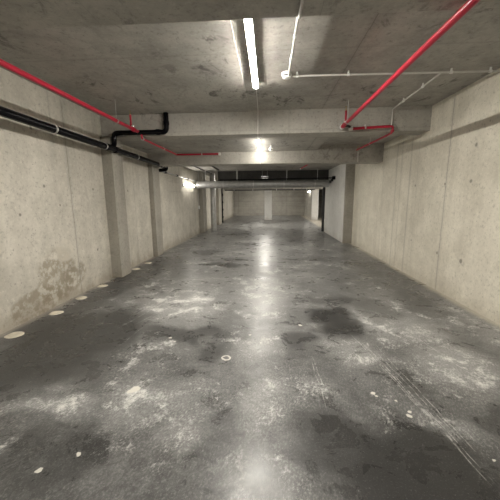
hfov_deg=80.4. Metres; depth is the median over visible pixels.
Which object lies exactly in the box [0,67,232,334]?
wall
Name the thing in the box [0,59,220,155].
pipe
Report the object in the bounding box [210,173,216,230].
concrete column
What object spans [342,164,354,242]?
concrete column
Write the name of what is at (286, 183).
ventilation duct
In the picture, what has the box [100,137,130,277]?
concrete column
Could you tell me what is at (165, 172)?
pipe
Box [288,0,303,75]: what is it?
conduit
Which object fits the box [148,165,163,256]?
concrete column
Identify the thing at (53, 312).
mortar patch
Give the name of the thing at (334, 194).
wall
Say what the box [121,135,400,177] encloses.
ceiling
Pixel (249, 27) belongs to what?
lamp
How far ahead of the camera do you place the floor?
2.43 m
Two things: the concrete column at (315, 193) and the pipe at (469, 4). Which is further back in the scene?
the concrete column at (315, 193)
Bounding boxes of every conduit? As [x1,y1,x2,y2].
[256,88,257,139]
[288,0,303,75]
[293,67,499,77]
[390,74,439,129]
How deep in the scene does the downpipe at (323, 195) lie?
13.00 m
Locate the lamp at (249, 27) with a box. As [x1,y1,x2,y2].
[244,19,258,87]
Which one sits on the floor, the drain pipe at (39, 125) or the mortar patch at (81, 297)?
the mortar patch at (81, 297)
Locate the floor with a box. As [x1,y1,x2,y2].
[0,215,499,499]
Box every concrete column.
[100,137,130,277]
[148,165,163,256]
[198,172,206,232]
[215,178,221,224]
[264,190,271,219]
[311,189,318,219]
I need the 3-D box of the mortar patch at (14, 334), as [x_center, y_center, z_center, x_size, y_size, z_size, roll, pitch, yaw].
[-2.649,0.955,3.336,0.184,0.006,0.174,0,10,4]
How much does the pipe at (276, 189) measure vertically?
0.655 m
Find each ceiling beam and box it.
[0,0,499,30]
[100,106,431,140]
[147,143,383,166]
[218,170,328,180]
[224,187,322,189]
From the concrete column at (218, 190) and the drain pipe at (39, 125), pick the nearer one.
the drain pipe at (39, 125)
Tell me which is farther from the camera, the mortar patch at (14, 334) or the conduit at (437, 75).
the conduit at (437, 75)
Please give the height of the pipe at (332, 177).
0.460 m
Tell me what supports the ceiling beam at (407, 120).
attached to the ceiling at (305, 143)
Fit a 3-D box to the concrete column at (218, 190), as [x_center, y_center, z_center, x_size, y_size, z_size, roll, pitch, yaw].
[-1.847,-2.805,17.171,0.236,2.600,1.000,0,10,4]
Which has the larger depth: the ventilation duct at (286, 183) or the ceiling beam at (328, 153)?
the ventilation duct at (286, 183)
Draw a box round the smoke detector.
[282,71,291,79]
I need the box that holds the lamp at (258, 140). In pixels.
[256,138,261,152]
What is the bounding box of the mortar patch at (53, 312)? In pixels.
[48,311,63,314]
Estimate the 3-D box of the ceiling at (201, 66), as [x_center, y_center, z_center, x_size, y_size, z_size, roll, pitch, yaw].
[-0.124,-1.667,0.329,6.236,0.229,9.710,0,10,4]
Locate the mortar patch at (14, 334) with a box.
[4,331,23,338]
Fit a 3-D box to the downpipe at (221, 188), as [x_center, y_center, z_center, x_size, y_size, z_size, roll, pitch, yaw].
[-1.724,-2.987,18.199,0.169,2.600,0.169,0,10,4]
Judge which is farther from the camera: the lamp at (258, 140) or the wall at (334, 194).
the wall at (334, 194)
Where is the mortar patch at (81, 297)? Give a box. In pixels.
[76,296,86,299]
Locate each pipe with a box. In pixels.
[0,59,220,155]
[0,106,168,171]
[163,171,195,180]
[220,169,334,180]
[225,188,314,190]
[339,0,479,150]
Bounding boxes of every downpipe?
[221,188,223,222]
[321,187,324,231]
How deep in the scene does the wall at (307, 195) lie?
22.83 m
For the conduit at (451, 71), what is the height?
0.062 m
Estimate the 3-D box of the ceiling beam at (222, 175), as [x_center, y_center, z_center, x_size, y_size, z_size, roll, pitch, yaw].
[0.945,-3.216,12.365,4.572,0.770,0.300,0,10,4]
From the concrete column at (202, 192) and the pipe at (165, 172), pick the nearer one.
the pipe at (165, 172)
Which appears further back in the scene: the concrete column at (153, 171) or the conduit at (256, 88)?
the concrete column at (153, 171)
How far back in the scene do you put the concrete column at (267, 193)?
19.90 m
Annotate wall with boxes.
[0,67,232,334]
[233,189,322,215]
[304,190,311,218]
[324,164,345,241]
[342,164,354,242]
[351,68,499,324]
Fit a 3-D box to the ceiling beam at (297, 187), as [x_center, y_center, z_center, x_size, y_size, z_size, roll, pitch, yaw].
[2.188,-4.487,19.785,8.116,0.860,0.520,0,10,4]
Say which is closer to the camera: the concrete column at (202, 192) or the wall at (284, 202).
the concrete column at (202, 192)
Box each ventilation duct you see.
[196,169,328,188]
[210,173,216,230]
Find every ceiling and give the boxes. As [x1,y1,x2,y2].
[0,8,499,115]
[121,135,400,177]
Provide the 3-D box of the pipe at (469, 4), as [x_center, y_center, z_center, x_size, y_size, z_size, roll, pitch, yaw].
[1.742,-1.541,1.389,0.910,0.450,11.280,0,10,4]
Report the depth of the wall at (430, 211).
4.51 m
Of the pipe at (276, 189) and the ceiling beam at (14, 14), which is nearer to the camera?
the ceiling beam at (14, 14)

